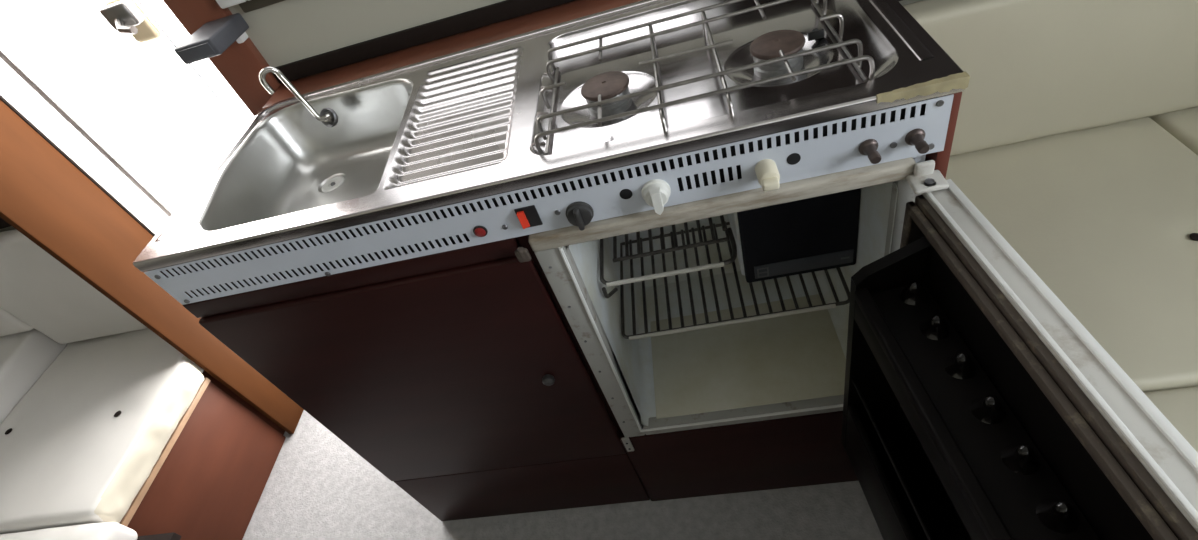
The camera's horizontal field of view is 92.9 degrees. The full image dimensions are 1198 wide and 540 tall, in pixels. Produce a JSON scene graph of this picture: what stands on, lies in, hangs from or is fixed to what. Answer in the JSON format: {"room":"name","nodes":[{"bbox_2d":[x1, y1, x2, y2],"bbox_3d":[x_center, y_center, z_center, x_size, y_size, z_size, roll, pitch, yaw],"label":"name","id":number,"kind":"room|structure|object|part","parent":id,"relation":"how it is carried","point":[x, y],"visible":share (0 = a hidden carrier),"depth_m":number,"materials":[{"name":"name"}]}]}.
{"room":"ship interior","nodes":[
{"label":"ship interior","id":0,"kind":"room"},
{"bbox_2d":[0,100,303,433],"bbox_3d":[-1.155,-0.236,1.067,0.016,1.931,0.181,-10,44,11],"label":"wall partition","id":1,"kind":"structure","parent":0,"point":[44,196],"depth_m":1.23,"materials":[{"name":"orange wood"}]},
{"bbox_2d":[0,0,923,231],"bbox_3d":[-0.384,-0.479,1.011,4.100,1.931,0.050,-10,44,11],"label":"wall","id":2,"kind":"structure","parent":0,"point":[287,31],"depth_m":1.01,"materials":[{"name":"white paint"}]},
{"bbox_2d":[0,218,10,228],"bbox_3d":[-1.753,-0.143,1.315,1.100,0.280,0.030,-10,44,11],"label":"trim","id":3,"kind":"structure","parent":2,"relation":"attached to","point":[3,224],"depth_m":1.33,"materials":[{"name":"brown wood"}]},
{"bbox_2d":[0,94,155,236],"bbox_3d":[-1.154,-0.303,1.134,0.020,1.929,0.007,-10,44,11],"label":"trim","id":4,"kind":"structure","parent":2,"relation":"attached to","point":[2,98],"depth_m":1.21,"materials":[{"name":"brown wood"}]},
{"bbox_2d":[0,0,253,233],"bbox_3d":[-0.950,-0.289,1.178,0.535,1.739,0.095,-10,44,11],"label":"door","id":5,"kind":"structure","parent":2,"relation":"in","point":[106,81],"depth_m":1.15,"materials":[{"name":"white metal"}]},
{"bbox_3d":[-0.840,-0.453,1.029,0.053,0.080,0.018,-10,44,11],"label":"latch plate","id":6,"kind":"part","parent":5,"relation":"part of","materials":[{"name":"silver metal"}]},
{"bbox_2d":[142,0,253,126],"bbox_3d":[-0.728,-0.351,1.159,0.065,1.676,0.023,-10,44,11],"label":"light","id":7,"kind":"object","parent":5,"relation":"attached to","point":[158,11],"depth_m":1.10,"materials":[{"name":"white"}]},
{"bbox_2d":[174,13,248,64],"bbox_3d":[-0.651,-0.387,0.966,0.073,0.042,0.110,-10,44,11],"label":"wall box","id":8,"kind":"object","parent":2,"relation":"attached to","point":[213,38],"visible":1,"depth_m":0.94,"materials":[{"name":"grey plastic"}]},
{"bbox_3d":[-0.653,-0.353,0.924,0.059,0.019,0.004,-10,44,11],"label":"plate","id":9,"kind":"part","parent":8,"relation":"part of","materials":[{"name":"grey plastic"}]},
{"bbox_2d":[163,0,281,115],"bbox_3d":[-0.675,-0.401,1.045,0.087,1.927,0.020,-10,44,11],"label":"trim","id":10,"kind":"structure","parent":2,"relation":"attached to","point":[240,65],"depth_m":1.05,"materials":[{"name":"red wood"}]},
{"bbox_2d":[216,0,249,8],"bbox_3d":[-0.309,-0.709,0.729,0.825,0.512,0.060,-10,44,11],"label":"window","id":11,"kind":"structure","parent":2,"relation":"in","point":[223,4],"depth_m":0.96,"materials":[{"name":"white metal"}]},
{"bbox_2d":[239,0,284,12],"bbox_3d":[-0.228,-0.532,0.911,0.818,0.020,0.012,-10,44,11],"label":"trim","id":12,"kind":"structure","parent":2,"relation":"attached to","point":[251,5],"depth_m":0.98,"materials":[{"name":"brown wood"}]},
{"bbox_2d":[272,0,574,83],"bbox_3d":[-0.119,-0.460,0.983,1.026,0.029,0.012,-10,44,11],"label":"trim","id":13,"kind":"structure","parent":2,"relation":"attached to","point":[507,9],"depth_m":1.02,"materials":[{"name":"brown wood"}]},
{"bbox_2d":[263,0,641,109],"bbox_3d":[-0.120,-0.404,0.979,1.006,0.041,0.098,-10,44,11],"label":"trim","id":14,"kind":"structure","parent":2,"relation":"attached to","point":[575,9],"depth_m":0.99,"materials":[{"name":"red wood"}]},
{"bbox_2d":[242,410,882,539],"bbox_3d":[-0.135,0.952,0.933,4.100,0.030,2.200,-10,44,11],"label":"floor","id":15,"kind":"structure","parent":0,"point":[317,487],"depth_m":1.30,"materials":[{"name":"grey carpet"}]},
{"bbox_2d":[137,532,181,539],"bbox_3d":[-1.440,1.105,1.033,1.288,0.312,0.997,-10,44,11],"label":"bench base","id":16,"kind":"object","parent":15,"relation":"on","point":[166,536],"visible":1,"depth_m":1.15,"materials":[{"name":"brown wood"}]},
{"bbox_2d":[0,522,137,539],"bbox_3d":[-1.309,0.804,0.986,0.770,0.091,0.646,-10,44,11],"label":"seat cushion","id":17,"kind":"object","parent":16,"relation":"on","point":[105,530],"visible":1,"depth_m":1.12,"materials":[{"name":"white leather"}]},
{"bbox_2d":[119,371,285,539],"bbox_3d":[-1.504,0.543,1.603,1.144,0.322,0.597,-10,44,11],"label":"bench base","id":18,"kind":"object","parent":15,"relation":"on","point":[210,477],"visible":0.41,"depth_m":1.42,"materials":[{"name":"brown wood"}]},
{"bbox_2d":[0,328,67,424],"bbox_3d":[-1.768,0.426,1.469,0.569,0.158,0.555,-10,44,11],"label":"seat cushion","id":19,"kind":"object","parent":18,"relation":"on","point":[25,356],"visible":0.38,"depth_m":1.50,"materials":[{"name":"white leather"}]},
{"bbox_2d":[0,307,33,336],"bbox_3d":[-1.815,0.102,1.495,0.588,0.272,0.082,-10,44,11],"label":"backrest cushion","id":20,"kind":"object","parent":19,"relation":"on","point":[10,324],"visible":0.34,"depth_m":1.49,"materials":[{"name":"white leather"}]},
{"bbox_2d":[0,328,204,534],"bbox_3d":[-1.234,0.355,1.387,0.518,0.083,0.557,-10,44,11],"label":"seat cushion","id":21,"kind":"object","parent":18,"relation":"on","point":[81,444],"visible":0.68,"depth_m":1.30,"materials":[{"name":"white leather"}]},
{"bbox_2d":[0,229,146,343],"bbox_3d":[-1.291,0.032,1.416,0.470,0.341,0.081,-10,44,11],"label":"backrest cushion","id":22,"kind":"object","parent":21,"relation":"on","point":[36,288],"visible":0.41,"depth_m":1.40,"materials":[{"name":"white leather"}]},
{"bbox_3d":[-1.511,0.408,1.740,1.125,0.320,0.212,-10,44,11],"label":"panel","id":23,"kind":"part","parent":18,"relation":"part of","materials":[{"name":"brown wood"}]},
{"bbox_2d":[144,48,961,520],"bbox_3d":[-0.006,0.079,1.085,1.000,0.873,0.438,-10,44,11],"label":"base cabinet","id":24,"kind":"object","parent":15,"relation":"on","point":[461,376],"depth_m":0.84,"materials":[{"name":"brown laminate"}]},
{"bbox_3d":[-0.482,0.152,1.196,0.014,0.872,0.396,-10,44,11],"label":"panel","id":25,"kind":"part","parent":24,"relation":"part of","materials":[{"name":"silver metal"}]},
{"bbox_2d":[192,237,469,297],"bbox_3d":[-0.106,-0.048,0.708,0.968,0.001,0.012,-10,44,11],"label":"vent","id":26,"kind":"object","parent":24,"relation":"on","point":[463,251],"depth_m":0.75,"materials":[{"name":"silver metal"}]},
{"bbox_3d":[-0.342,0.013,0.763,0.498,0.030,0.008,-10,44,11],"label":"rail","id":27,"kind":"part","parent":24,"relation":"part of","materials":[{"name":"silver metal"}]},
{"bbox_3d":[-0.262,0.210,0.958,0.508,0.544,0.014,-10,44,11],"label":"cupboard door","id":28,"kind":"part","parent":24,"relation":"part of","materials":[{"name":"brown laminate"}]},
{"bbox_3d":[-0.004,-0.073,1.234,0.972,0.872,0.012,-10,44,11],"label":"panel","id":29,"kind":"part","parent":24,"relation":"part of","materials":[{"name":"silver metal"}]},
{"bbox_2d":[514,205,542,228],"bbox_3d":[-0.084,-0.061,0.673,0.026,0.030,0.008,-10,44,11],"label":"rocker switch","id":30,"kind":"object","parent":24,"relation":"attached to","point":[525,216],"depth_m":0.67,"materials":[{"name":"red plastic"}]},
{"bbox_3d":[-0.080,0.176,0.902,0.020,0.020,0.012,-10,44,11],"label":"knob","id":31,"kind":"part","parent":24,"relation":"part of","materials":[{"name":"grey plastic"}]},
{"bbox_3d":[-0.117,-0.050,0.667,0.986,0.068,0.035,-10,44,11],"label":"control panel","id":32,"kind":"part","parent":24,"relation":"part of","materials":[{"name":"silver metal"}]},
{"bbox_2d":[133,0,969,271],"bbox_3d":[-0.123,-0.234,0.794,1.005,0.199,0.408,-10,44,11],"label":"countertop","id":33,"kind":"structure","parent":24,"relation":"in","point":[410,138],"depth_m":0.74,"materials":[{"name":"silver metal"}]},
{"bbox_2d":[259,66,337,126],"bbox_3d":[-0.480,-0.276,0.915,0.070,0.121,0.031,-10,44,11],"label":"tap","id":34,"kind":"object","parent":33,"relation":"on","point":[328,116],"depth_m":0.91,"materials":[{"name":"silver metal"}]},
{"bbox_3d":[-0.411,-0.149,0.885,0.320,0.110,0.338,-10,44,11],"label":"bowl","id":35,"kind":"part","parent":33,"relation":"part of","materials":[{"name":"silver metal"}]},
{"bbox_3d":[0.012,-0.223,0.732,0.058,0.026,0.058,-10,44,11],"label":"burner","id":36,"kind":"part","parent":33,"relation":"part of","materials":[{"name":"silver metal"}]},
{"bbox_2d":[534,0,874,154],"bbox_3d":[0.107,-0.253,0.700,0.373,0.033,0.261,-10,44,11],"label":"grate","id":37,"kind":"object","parent":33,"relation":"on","point":[856,61],"visible":1,"depth_m":0.66,"materials":[{"name":"metal"}]},
{"bbox_3d":[0.216,-0.258,0.688,0.058,0.026,0.058,-10,44,11],"label":"burner","id":38,"kind":"part","parent":33,"relation":"part of","materials":[{"name":"silver metal"}]},
{"bbox_3d":[-0.023,-0.064,0.667,0.033,0.033,0.010,-10,44,11],"label":"knob","id":39,"kind":"part","parent":24,"relation":"part of","materials":[{"name":"grey plastic"}]},
{"bbox_3d":[0.065,-0.085,0.642,0.033,0.033,0.016,-10,44,11],"label":"knob","id":40,"kind":"part","parent":24,"relation":"part of","materials":[{"name":"white plastic"}]},
{"bbox_3d":[0.182,-0.103,0.615,0.023,0.023,0.024,-10,44,11],"label":"knob","id":41,"kind":"part","parent":24,"relation":"part of","materials":[{"name":"beige plastic"}]},
{"bbox_2d":[528,154,1197,539],"bbox_3d":[0.230,0.140,0.800,0.520,0.557,0.802,-10,44,11],"label":"fridge","id":42,"kind":"object","parent":24,"relation":"in","point":[974,403],"visible":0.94,"depth_m":0.65,"materials":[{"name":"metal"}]},
{"bbox_2d":[600,215,736,297],"bbox_3d":[0.106,-0.068,0.928,0.208,0.066,0.250,-10,44,11],"label":"shelf","id":43,"kind":"object","parent":42,"relation":"attached to","point":[605,284],"depth_m":0.86,"materials":[{"name":"metal"}]},
{"bbox_3d":[0.129,-0.075,0.664,0.442,0.022,0.024,-10,44,11],"label":"frame","id":44,"kind":"part","parent":42,"relation":"part of","materials":[{"name":"white plastic"}]},
{"bbox_3d":[0.206,0.094,0.838,0.462,0.488,0.022,-10,44,11],"label":"frame","id":45,"kind":"part","parent":42,"relation":"part of","materials":[{"name":"white plastic"}]},
{"bbox_2d":[620,221,849,338],"bbox_3d":[0.218,-0.002,1.004,0.372,0.009,0.238,-10,44,11],"label":"shelf","id":46,"kind":"object","parent":42,"relation":"attached to","point":[771,314],"depth_m":0.96,"materials":[{"name":"metal"}]},
{"bbox_3d":[0.313,-0.009,0.872,0.146,0.028,0.002,-10,44,11],"label":"flap handle","id":47,"kind":"part","parent":42,"relation":"part of","materials":[{"name":"black plastic"}]},
{"bbox_3d":[0.368,0.307,0.684,0.009,0.010,0.331,-14,44,7],"label":"rail","id":48,"kind":"part","parent":42,"relation":"part of","materials":[{"name":"black plastic"}]},
{"bbox_2d":[899,281,926,304],"bbox_3d":[0.337,0.021,0.609,0.029,0.022,0.029,-14,44,7],"label":"egg cup","id":49,"kind":"object","parent":42,"relation":"on","point":[910,292],"depth_m":0.61,"materials":[{"name":"plastic"}]},
{"bbox_3d":[0.309,0.153,0.528,0.014,0.052,0.333,-14,44,7],"label":"rail","id":50,"kind":"part","parent":42,"relation":"part of","materials":[{"name":"black plastic"}]},
{"bbox_2d":[920,314,950,339],"bbox_3d":[0.341,0.054,0.575,0.029,0.022,0.029,-14,44,7],"label":"egg cup","id":51,"kind":"object","parent":42,"relation":"on","point":[932,326],"depth_m":0.57,"materials":[{"name":"plastic"}]},
{"bbox_2d":[944,352,976,378],"bbox_3d":[0.345,0.087,0.541,0.029,0.022,0.029,-14,44,7],"label":"egg cup","id":52,"kind":"object","parent":42,"relation":"on","point":[957,365],"depth_m":0.54,"materials":[{"name":"plastic"}]},
{"bbox_2d":[970,394,1005,423],"bbox_3d":[0.349,0.120,0.507,0.029,0.022,0.029,-14,44,7],"label":"egg cup","id":53,"kind":"object","parent":42,"relation":"on","point":[984,408],"depth_m":0.51,"materials":[{"name":"plastic"}]},
{"bbox_2d":[1001,443,1039,474],"bbox_3d":[0.353,0.153,0.473,0.029,0.022,0.029,-14,44,7],"label":"egg cup","id":54,"kind":"object","parent":42,"relation":"on","point":[1016,458],"depth_m":0.47,"materials":[{"name":"plastic"}]},
{"bbox_2d":[1036,498,1079,533],"bbox_3d":[0.357,0.186,0.439,0.029,0.022,0.029,-14,44,7],"label":"egg cup","id":55,"kind":"object","parent":42,"relation":"on","point":[1053,515],"depth_m":0.44,"materials":[{"name":"plastic"}]},
{"bbox_3d":[0.441,0.223,0.620,0.029,0.485,0.434,-14,44,7],"label":"door","id":56,"kind":"part","parent":42,"relation":"part of","materials":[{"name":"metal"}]},
{"bbox_3d":[0.469,-0.022,1.002,0.014,0.872,0.400,-10,44,11],"label":"panel","id":57,"kind":"part","parent":24,"relation":"part of","materials":[{"name":"red laminate"}]},
{"bbox_3d":[1.142,0.050,1.073,1.170,0.322,0.587,-10,44,11],"label":"bench base","id":58,"kind":"object","parent":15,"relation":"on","visible":0},
{"bbox_2d":[945,117,1197,391],"bbox_3d":[0.773,-0.026,0.960,0.523,0.126,0.574,-10,44,11],"label":"seat cushion","id":59,"kind":"object","parent":58,"relation":"on","point":[1106,217],"visible":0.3,"depth_m":0.90,"materials":[{"name":"beige leather"}]},
{"bbox_2d":[1149,106,1197,154],"bbox_3d":[1.331,-0.130,0.848,0.634,0.125,0.574,-10,44,11],"label":"seat cushion","id":60,"kind":"object","parent":58,"relation":"on","point":[1181,124],"visible":0.14,"depth_m":1.01,"materials":[{"name":"beige leather"}]},
{"bbox_2d":[903,0,1197,155],"bbox_3d":[1.026,-0.411,0.932,1.158,0.304,0.084,-10,44,11],"label":"backrest cushion","id":61,"kind":"object","parent":60,"relation":"on","point":[1035,68],"visible":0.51,"depth_m":0.94,"materials":[{"name":"beige leather"}]},
{"bbox_3d":[1.165,0.517,0.604,1.110,0.322,0.685,-10,44,11],"label":"bench base","id":62,"kind":"object","parent":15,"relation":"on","visible":0},
{"bbox_2d":[1143,386,1197,451],"bbox_3d":[1.101,0.357,0.458,1.102,0.123,0.671,-10,44,11],"label":"seat cushion","id":63,"kind":"object","parent":62,"relation":"on","point":[1179,406],"visible":0.06,"depth_m":0.70,"materials":[{"name":"beige leather"}]}
]}

